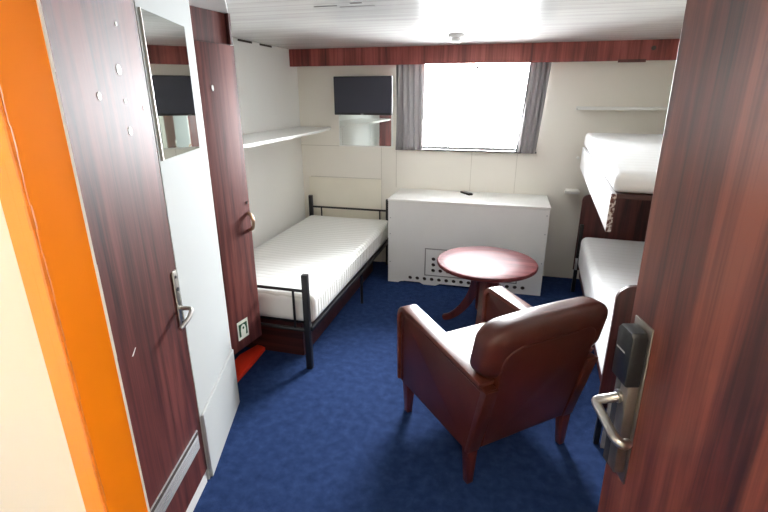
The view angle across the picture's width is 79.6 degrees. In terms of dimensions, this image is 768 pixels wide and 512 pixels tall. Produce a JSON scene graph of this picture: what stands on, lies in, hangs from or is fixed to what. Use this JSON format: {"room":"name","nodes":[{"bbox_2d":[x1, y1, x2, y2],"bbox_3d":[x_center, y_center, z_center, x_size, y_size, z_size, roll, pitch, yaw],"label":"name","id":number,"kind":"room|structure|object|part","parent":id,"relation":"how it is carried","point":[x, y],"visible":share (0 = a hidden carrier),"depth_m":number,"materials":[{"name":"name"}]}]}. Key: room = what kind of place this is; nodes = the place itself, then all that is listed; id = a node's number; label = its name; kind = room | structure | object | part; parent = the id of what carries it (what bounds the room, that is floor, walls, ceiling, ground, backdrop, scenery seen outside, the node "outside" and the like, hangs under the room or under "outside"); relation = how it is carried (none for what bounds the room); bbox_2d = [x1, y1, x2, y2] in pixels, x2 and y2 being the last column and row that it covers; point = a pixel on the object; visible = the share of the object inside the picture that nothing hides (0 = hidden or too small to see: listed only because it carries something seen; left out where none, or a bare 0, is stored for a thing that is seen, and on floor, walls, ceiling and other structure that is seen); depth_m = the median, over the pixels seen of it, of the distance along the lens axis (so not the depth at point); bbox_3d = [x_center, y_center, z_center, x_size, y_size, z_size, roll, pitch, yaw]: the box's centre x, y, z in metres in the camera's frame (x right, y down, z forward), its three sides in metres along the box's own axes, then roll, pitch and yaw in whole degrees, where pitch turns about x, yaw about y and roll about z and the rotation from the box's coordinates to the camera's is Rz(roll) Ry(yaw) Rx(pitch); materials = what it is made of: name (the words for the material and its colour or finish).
{"room":"ship cabin","nodes":[
{"label":"ship cabin","id":0,"kind":"room"},
{"bbox_2d":[0,201,85,511],"bbox_3d":[-1.196,0.330,0.931,1.594,2.070,0.059,5,20,14],"label":"wall","id":1,"kind":"structure","parent":0,"point":[37,472],"depth_m":0.68,"materials":[{"name":"beige paint"}]},
{"bbox_2d":[0,0,149,511],"bbox_3d":[-0.427,0.397,0.737,0.042,2.070,0.074,5,20,14],"label":"trim","id":2,"kind":"structure","parent":1,"relation":"attached to","point":[41,199],"depth_m":0.59,"materials":[{"name":"orange paint"}]},
{"bbox_2d":[133,0,230,479],"bbox_3d":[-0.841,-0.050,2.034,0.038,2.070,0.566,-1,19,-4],"label":"wall","id":3,"kind":"structure","parent":0,"point":[186,183],"depth_m":2.00,"materials":[{"name":"white paint"}]},
{"bbox_2d":[138,7,199,160],"bbox_3d":[-0.814,-0.644,1.778,0.008,0.493,0.431,-1,19,-4],"label":"wall mirror","id":4,"kind":"object","parent":3,"relation":"attached to","point":[164,40],"visible":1,"depth_m":1.73,"materials":[{"name":"clear glass"}]},
{"bbox_2d":[188,0,227,12],"bbox_3d":[-1.104,-1.028,1.740,0.960,0.028,1.270,5,20,14],"label":"trim","id":5,"kind":"structure","parent":3,"relation":"attached to","point":[214,5],"depth_m":2.06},
{"bbox_2d":[201,349,239,475],"bbox_3d":[-0.815,0.764,2.319,0.014,0.345,0.560,-1,19,-4],"label":"baseboard","id":6,"kind":"structure","parent":3,"relation":"attached to","point":[218,414],"depth_m":2.25,"materials":[{"name":"white laminate"}]},
{"bbox_2d":[230,37,305,248],"bbox_3d":[-1.416,-0.356,2.922,0.100,2.070,4.050,5,20,14],"label":"wall","id":7,"kind":"structure","parent":0,"point":[267,84],"depth_m":4.10,"materials":[{"name":"white paint"}]},
{"bbox_2d":[238,39,271,47],"bbox_3d":[-1.092,-1.660,3.558,0.006,0.014,0.900,5,20,14],"label":"trim","id":8,"kind":"structure","parent":7,"relation":"attached to","point":[241,40],"depth_m":3.66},
{"bbox_2d":[242,126,330,147],"bbox_3d":[-0.881,-0.966,3.690,0.465,0.020,1.990,5,20,14],"label":"wall shelf","id":9,"kind":"object","parent":7,"relation":"attached to","point":[258,138],"visible":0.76,"depth_m":3.64,"materials":[{"name":"white paint"}]},
{"bbox_2d":[289,39,679,66],"bbox_3d":[0.785,-1.700,3.892,3.470,0.160,0.032,5,20,14],"label":"trim","id":10,"kind":"structure","parent":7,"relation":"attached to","point":[620,51],"depth_m":3.85,"materials":[{"name":"laminate"}]},
{"bbox_2d":[193,261,605,511],"bbox_3d":[0.044,1.039,2.204,4.400,0.100,6.000,5,20,14],"label":"floor","id":11,"kind":"structure","parent":0,"point":[338,434],"depth_m":2.34,"materials":[{"name":"blue carpet"}]},
{"bbox_2d":[189,5,261,354],"bbox_3d":[-1.005,-0.206,2.532,0.462,2.041,0.345,8,20,21],"label":"wardrobe","id":12,"kind":"object","parent":11,"relation":"on","point":[212,33],"visible":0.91,"depth_m":2.40,"materials":[{"name":"red wood"}]},
{"bbox_3d":[-0.862,-1.082,2.158,0.018,0.141,0.320,8,20,21],"label":"panel","id":13,"kind":"part","parent":12,"relation":"part of","materials":[{"name":"laminate"}]},
{"bbox_3d":[-0.963,-1.155,2.371,0.418,0.141,0.014,8,20,21],"label":"post","id":14,"kind":"part","parent":12,"relation":"part of","materials":[{"name":"red wood"}]},
{"bbox_3d":[-0.754,-0.192,2.601,0.046,0.117,0.020,8,20,21],"label":"pull handle","id":15,"kind":"part","parent":12,"relation":"part of","materials":[{"name":"gold metal"}]},
{"bbox_2d":[235,345,264,382],"bbox_3d":[-0.918,0.692,3.014,0.124,0.030,0.420,4,19,10],"label":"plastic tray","id":16,"kind":"object","parent":11,"relation":"on","point":[246,360],"visible":0.75,"depth_m":3.01,"materials":[{"name":"red plastic"}]},
{"bbox_2d":[246,255,372,354],"bbox_3d":[-0.663,0.268,3.922,0.680,0.240,1.670,5,20,14],"label":"box","id":17,"kind":"object","parent":11,"relation":"on","point":[272,339],"visible":0.21,"depth_m":3.15,"materials":[{"name":"brown wood"}]},
{"bbox_2d":[257,195,387,368],"bbox_3d":[-0.619,0.044,3.880,0.887,0.690,2.053,5,20,14],"label":"bed","id":18,"kind":"object","parent":11,"relation":"on","point":[308,328],"visible":0.39,"depth_m":2.94,"materials":[{"name":"black metal"}]},
{"bbox_3d":[-0.883,0.181,2.899,0.830,0.020,0.020,5,20,14],"label":"foot rail","id":19,"kind":"part","parent":18,"relation":"part of","materials":[{"name":"black metal"}]},
{"bbox_3d":[-0.883,0.432,2.985,0.830,0.026,0.026,5,20,14],"label":"foot rail","id":20,"kind":"part","parent":18,"relation":"part of","materials":[{"name":"black metal"}]},
{"bbox_3d":[-0.482,0.416,2.868,0.038,0.645,0.038,5,20,14],"label":"foot post","id":21,"kind":"part","parent":18,"relation":"part of","materials":[{"name":"black metal"}]},
{"bbox_3d":[-0.773,-0.308,4.903,0.038,0.690,0.038,5,20,14],"label":"head post","id":22,"kind":"part","parent":18,"relation":"part of","materials":[{"name":"black metal"}]},
{"bbox_2d":[254,215,387,321],"bbox_3d":[-0.612,-0.004,3.861,0.873,0.195,1.965,5,20,14],"label":"mattress","id":23,"kind":"object","parent":18,"relation":"on","point":[331,250],"visible":0.8,"depth_m":3.54,"materials":[{"name":"white fabric"}]},
{"bbox_3d":[-0.372,-0.486,4.730,0.830,0.020,0.020,5,20,14],"label":"head rail","id":24,"kind":"part","parent":18,"relation":"part of","materials":[{"name":"black metal"}]},
{"bbox_3d":[-0.205,0.141,3.798,0.024,0.030,2.015,5,20,14],"label":"rail","id":25,"kind":"part","parent":18,"relation":"part of","materials":[{"name":"black metal"}]},
{"bbox_3d":[-0.195,0.271,3.865,0.022,0.270,0.022,14,23,35],"label":"leg","id":26,"kind":"part","parent":18,"relation":"part of","materials":[{"name":"black metal"}]},
{"bbox_3d":[0.029,-0.239,4.704,0.038,0.690,0.038,5,20,14],"label":"head post","id":27,"kind":"part","parent":18,"relation":"part of","materials":[{"name":"black metal"}]},
{"bbox_2d":[388,188,550,295],"bbox_3d":[0.759,-0.161,4.314,1.386,0.795,0.515,5,20,14],"label":"radiator cover","id":28,"kind":"object","parent":11,"relation":"on","point":[423,224],"visible":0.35,"depth_m":4.07,"materials":[{"name":"white paint"}]},
{"bbox_2d":[460,191,472,195],"bbox_3d":[0.761,-0.588,4.304,0.048,0.020,0.150,-8,21,-22],"label":"remote control","id":29,"kind":"object","parent":28,"relation":"on","point":[463,192],"visible":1,"depth_m":4.28,"materials":[{"name":"black plastic"}]},
{"bbox_3d":[0.759,-0.527,4.188,1.386,0.020,0.515,5,20,14],"label":"lid","id":30,"kind":"part","parent":28,"relation":"part of","materials":[{"name":"white paint"}]},
{"bbox_2d":[437,246,537,324],"bbox_3d":[0.734,0.286,3.410,0.714,0.532,0.714,5,20,14],"label":"coffee table","id":31,"kind":"object","parent":11,"relation":"on","point":[486,267],"visible":0.67,"depth_m":3.30,"materials":[{"name":"brown wood"}]},
{"bbox_3d":[0.586,0.296,3.493,0.298,0.460,0.042,9,21,25],"label":"leg","id":32,"kind":"part","parent":31,"relation":"part of","materials":[{"name":"brown wood"}]},
{"bbox_3d":[0.675,0.371,3.276,0.042,0.460,0.298,7,20,20],"label":"leg","id":33,"kind":"part","parent":31,"relation":"part of","materials":[{"name":"brown wood"}]},
{"bbox_2d":[397,286,607,483],"bbox_3d":[0.531,0.515,2.287,0.662,0.837,0.772,-9,21,-25],"label":"armchair","id":34,"kind":"object","parent":11,"relation":"on","point":[524,366],"visible":1,"depth_m":2.00,"materials":[{"name":"brown leather"}]},
{"bbox_3d":[0.130,0.766,2.537,0.052,0.200,0.052,-9,21,-25],"label":"leg","id":35,"kind":"part","parent":34,"relation":"part of","materials":[{"name":"brown wood"}]},
{"bbox_3d":[0.257,0.552,2.196,0.084,0.445,0.704,-9,21,-25],"label":"armrest","id":36,"kind":"part","parent":34,"relation":"part of","materials":[{"name":"brown leather"}]},
{"bbox_3d":[0.268,0.573,2.181,0.064,0.427,0.707,-9,21,-25],"label":"arm","id":37,"kind":"part","parent":34,"relation":"part of","materials":[{"name":"brown leather"}]},
{"bbox_2d":[446,322,485,354],"bbox_3d":[0.493,0.547,2.357,0.488,0.150,0.550,-9,21,-25],"label":"seat cushion","id":38,"kind":"object","parent":34,"relation":"on","point":[465,337],"depth_m":2.48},
{"bbox_3d":[0.375,0.927,2.068,0.052,0.200,0.052,-9,21,-25],"label":"leg","id":39,"kind":"part","parent":34,"relation":"part of","materials":[{"name":"brown wood"}]},
{"bbox_3d":[0.401,0.697,1.932,0.065,0.365,0.114,-9,21,-25],"label":"post","id":40,"kind":"part","parent":34,"relation":"part of","materials":[{"name":"brown wood"}]},
{"bbox_3d":[0.759,0.472,2.431,0.084,0.445,0.704,-9,21,-25],"label":"armrest","id":41,"kind":"part","parent":34,"relation":"part of","materials":[{"name":"brown leather"}]},
{"bbox_3d":[0.649,0.557,2.028,0.510,0.555,0.205,-9,21,-25],"label":"panel","id":42,"kind":"part","parent":34,"relation":"part of","materials":[{"name":"brown leather"}]},
{"bbox_3d":[0.660,0.333,1.948,0.662,0.271,0.188,-9,21,-25],"label":"backrest","id":43,"kind":"part","parent":34,"relation":"part of","materials":[{"name":"brown leather"}]},
{"bbox_3d":[0.769,0.492,2.416,0.064,0.427,0.707,-9,21,-25],"label":"arm","id":44,"kind":"part","parent":34,"relation":"part of","materials":[{"name":"brown leather"}]},
{"bbox_3d":[0.881,0.846,2.304,0.052,0.200,0.052,-9,21,-25],"label":"leg","id":45,"kind":"part","parent":34,"relation":"part of","materials":[{"name":"brown wood"}]},
{"bbox_3d":[0.907,0.615,2.168,0.065,0.365,0.114,-9,21,-25],"label":"post","id":46,"kind":"part","parent":34,"relation":"part of","materials":[{"name":"brown wood"}]},
{"bbox_2d":[571,194,651,447],"bbox_3d":[1.692,0.248,3.004,0.712,0.875,2.098,6,20,17],"label":"frame","id":47,"kind":"object","parent":11,"relation":"on","point":[630,217],"visible":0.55,"depth_m":3.80,"materials":[{"name":"red wood"}]},
{"bbox_3d":[1.688,0.024,4.046,0.030,0.620,0.030,6,20,17],"label":"leg","id":48,"kind":"part","parent":47,"relation":"part of","materials":[{"name":"black metal"}]},
{"bbox_3d":[1.065,0.659,2.232,0.026,0.600,0.030,6,20,17],"label":"leg","id":49,"kind":"part","parent":47,"relation":"part of","materials":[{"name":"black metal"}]},
{"bbox_3d":[1.087,0.812,2.250,0.028,0.300,0.020,6,20,17],"label":"leg","id":50,"kind":"part","parent":47,"relation":"part of","materials":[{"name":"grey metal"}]},
{"bbox_2d":[578,237,644,374],"bbox_3d":[1.704,0.298,3.023,0.670,0.285,1.990,6,20,17],"label":"mattress","id":51,"kind":"object","parent":47,"relation":"on","point":[606,266],"visible":0.3,"depth_m":3.24,"materials":[{"name":"white fabric"}]},
{"bbox_3d":[1.992,-0.169,3.908,0.668,0.675,0.028,6,20,17],"label":"head panel","id":52,"kind":"part","parent":47,"relation":"part of","materials":[{"name":"red wood"}]},
{"bbox_3d":[1.379,0.465,2.057,0.712,0.642,0.028,6,20,17],"label":"foot panel","id":53,"kind":"part","parent":47,"relation":"part of","materials":[{"name":"red wood"}]},
{"bbox_2d":[226,0,686,48],"bbox_3d":[0.044,-1.013,1.498,4.400,0.100,6.000,5,20,14],"label":"ceiling","id":54,"kind":"structure","parent":0,"point":[286,24],"depth_m":2.70,"materials":[{"name":"white paint"}]},
{"bbox_2d":[314,2,376,7],"bbox_3d":[-0.200,-1.212,2.235,0.300,0.003,0.110,5,20,14],"label":"trim","id":55,"kind":"structure","parent":54,"relation":"attached to","point":[359,2],"depth_m":2.25,"materials":[{"name":"grey metal"}]},
{"bbox_2d":[448,33,464,42],"bbox_3d":[0.504,-1.542,3.265,0.116,0.050,0.116,5,20,14],"label":"smoke detector","id":56,"kind":"object","parent":54,"relation":"attached to","point":[455,37],"visible":1,"depth_m":3.23,"materials":[{"name":"plastic"}]},
{"bbox_2d":[297,60,675,278],"bbox_3d":[0.903,-0.859,4.385,3.800,2.070,0.120,5,20,14],"label":"wall","id":57,"kind":"structure","parent":0,"point":[554,168],"depth_m":4.27,"materials":[{"name":"beige paint"}]},
{"bbox_2d":[309,176,381,261],"bbox_3d":[-0.413,-0.383,4.842,0.775,0.872,0.012,5,20,14],"label":"wall panel","id":58,"kind":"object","parent":57,"relation":"attached to","point":[326,191],"depth_m":4.76,"materials":[{"name":"beige paint"}]},
{"bbox_2d":[312,176,380,179],"bbox_3d":[-0.400,-0.799,4.699,0.760,0.008,0.004,5,20,14],"label":"trim","id":59,"kind":"structure","parent":57,"relation":"attached to","point":[312,176],"depth_m":4.70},
{"bbox_2d":[333,76,392,114],"bbox_3d":[-0.202,-1.510,4.348,0.570,0.345,0.078,5,20,14],"label":"television","id":60,"kind":"object","parent":57,"relation":"attached to","point":[353,95],"visible":1,"depth_m":4.31,"materials":[{"name":"black plastic"}]},
{"bbox_2d":[338,115,392,147],"bbox_3d":[-0.189,-1.289,4.469,0.553,0.452,0.010,5,20,14],"label":"wall mirror","id":61,"kind":"object","parent":57,"relation":"attached to","point":[354,130],"visible":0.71,"depth_m":4.49,"materials":[{"name":"clear glass"}]},
{"bbox_2d":[381,147,381,219],"bbox_3d":[-0.034,-0.644,4.651,0.006,0.890,0.004,5,20,14],"label":"trim","id":62,"kind":"structure","parent":57,"relation":"attached to","point":[381,147],"depth_m":4.62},
{"bbox_2d":[396,150,396,185],"bbox_3d":[0.111,-0.866,4.535,0.006,0.385,0.004,5,20,14],"label":"trim","id":63,"kind":"structure","parent":57,"relation":"attached to","point":[396,150],"depth_m":4.53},
{"bbox_2d":[396,66,535,153],"bbox_3d":[0.745,-1.383,4.213,1.300,0.829,0.125,5,20,14],"label":"window","id":64,"kind":"structure","parent":57,"relation":"in","point":[440,148],"depth_m":4.32,"materials":[{"name":"grey metal"}]},
{"bbox_2d":[395,64,424,150],"bbox_3d":[0.229,-1.388,4.241,0.268,0.807,0.104,5,20,14],"label":"curtain","id":65,"kind":"object","parent":64,"relation":"hanging from","point":[410,79],"visible":0.96,"depth_m":4.23,"materials":[{"name":"grey fabric"}]},
{"bbox_3d":[0.739,-0.991,4.327,1.300,0.014,0.085,5,20,14],"label":"sill","id":66,"kind":"part","parent":64,"relation":"part of","materials":[{"name":"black plastic"}]},
{"bbox_2d":[515,62,551,153],"bbox_3d":[1.281,-1.299,3.982,0.232,0.808,0.101,5,20,14],"label":"curtain","id":67,"kind":"object","parent":64,"relation":"hanging from","point":[539,72],"visible":0.95,"depth_m":3.98,"materials":[{"name":"grey fabric"}]},
{"bbox_2d":[564,189,579,193],"bbox_3d":[1.671,-0.581,4.133,0.126,0.030,0.126,5,20,14],"label":"wall shelf","id":68,"kind":"object","parent":57,"relation":"attached to","point":[566,191],"visible":1,"depth_m":4.09,"materials":[{"name":"white paint"}]},
{"bbox_2d":[576,106,667,110],"bbox_3d":[2.044,-1.221,3.809,0.876,0.030,0.126,5,20,14],"label":"wall shelf","id":69,"kind":"object","parent":57,"relation":"attached to","point":[577,107],"visible":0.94,"depth_m":3.78,"materials":[{"name":"white paint"}]},
{"bbox_3d":[-0.843,0.196,1.319,0.070,2.070,0.950,0,19,1],"label":"wall","id":70,"kind":"structure","parent":0,"visible":0},
{"bbox_2d":[40,0,206,511],"bbox_3d":[-0.794,0.128,1.464,0.104,1.976,0.630,0,19,1],"label":"door","id":71,"kind":"structure","parent":70,"relation":"in","point":[95,46],"depth_m":1.47,"materials":[{"name":"red laminate"}]},
{"bbox_2d":[150,430,199,511],"bbox_3d":[-0.803,0.853,1.770,0.006,0.090,0.435,0,19,1],"label":"vent","id":72,"kind":"object","parent":71,"relation":"attached to","point":[168,489],"depth_m":1.77,"materials":[{"name":"grey metal"}]},
{"bbox_3d":[-0.799,0.165,1.778,0.008,0.230,0.032,0,19,1],"label":"handle plate","id":73,"kind":"part","parent":71,"relation":"part of","materials":[{"name":"metal"}]},
{"bbox_3d":[-0.768,0.235,1.750,0.058,0.052,0.116,0,19,1],"label":"lever","id":74,"kind":"part","parent":71,"relation":"part of","materials":[{"name":"metal"}]},
{"bbox_2d":[186,472,206,511],"bbox_3d":[-0.831,1.095,1.792,0.041,0.062,0.618,0,19,1],"label":"door frame","id":75,"kind":"structure","parent":70,"relation":"in","point":[203,482],"depth_m":1.99,"materials":[{"name":"white paint"}]},
{"bbox_3d":[1.932,-0.074,2.105,0.402,2.070,4.109,5,20,14],"label":"wall","id":76,"kind":"structure","parent":0,"visible":0},
{"bbox_2d":[580,147,652,231],"bbox_3d":[1.699,-0.430,2.855,0.800,0.255,2.100,6,20,18],"label":"bunk","id":77,"kind":"object","parent":76,"relation":"attached to","point":[604,197],"visible":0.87,"depth_m":2.30,"materials":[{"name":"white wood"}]},
{"bbox_2d":[584,133,662,193],"bbox_3d":[1.695,-0.608,2.790,0.786,0.120,2.090,6,20,18],"label":"mattress","id":78,"kind":"object","parent":77,"relation":"on","point":[629,162],"visible":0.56,"depth_m":2.37,"materials":[{"name":"white fabric"}]},
{"bbox_3d":[1.204,0.563,0.254,1.100,2.070,0.120,5,20,14],"label":"wall","id":79,"kind":"structure","parent":0,"visible":0},
{"bbox_2d":[591,0,767,511],"bbox_3d":[0.558,0.406,0.743,0.124,2.010,0.820,-1,19,1],"label":"door","id":80,"kind":"structure","parent":79,"relation":"in","point":[686,428],"depth_m":0.83,"materials":[{"name":"red laminate"}]},
{"bbox_3d":[0.531,0.376,1.069,0.060,0.096,0.138,-1,19,1],"label":"lever","id":81,"kind":"part","parent":80,"relation":"part of","materials":[{"name":"metal"}]}
]}

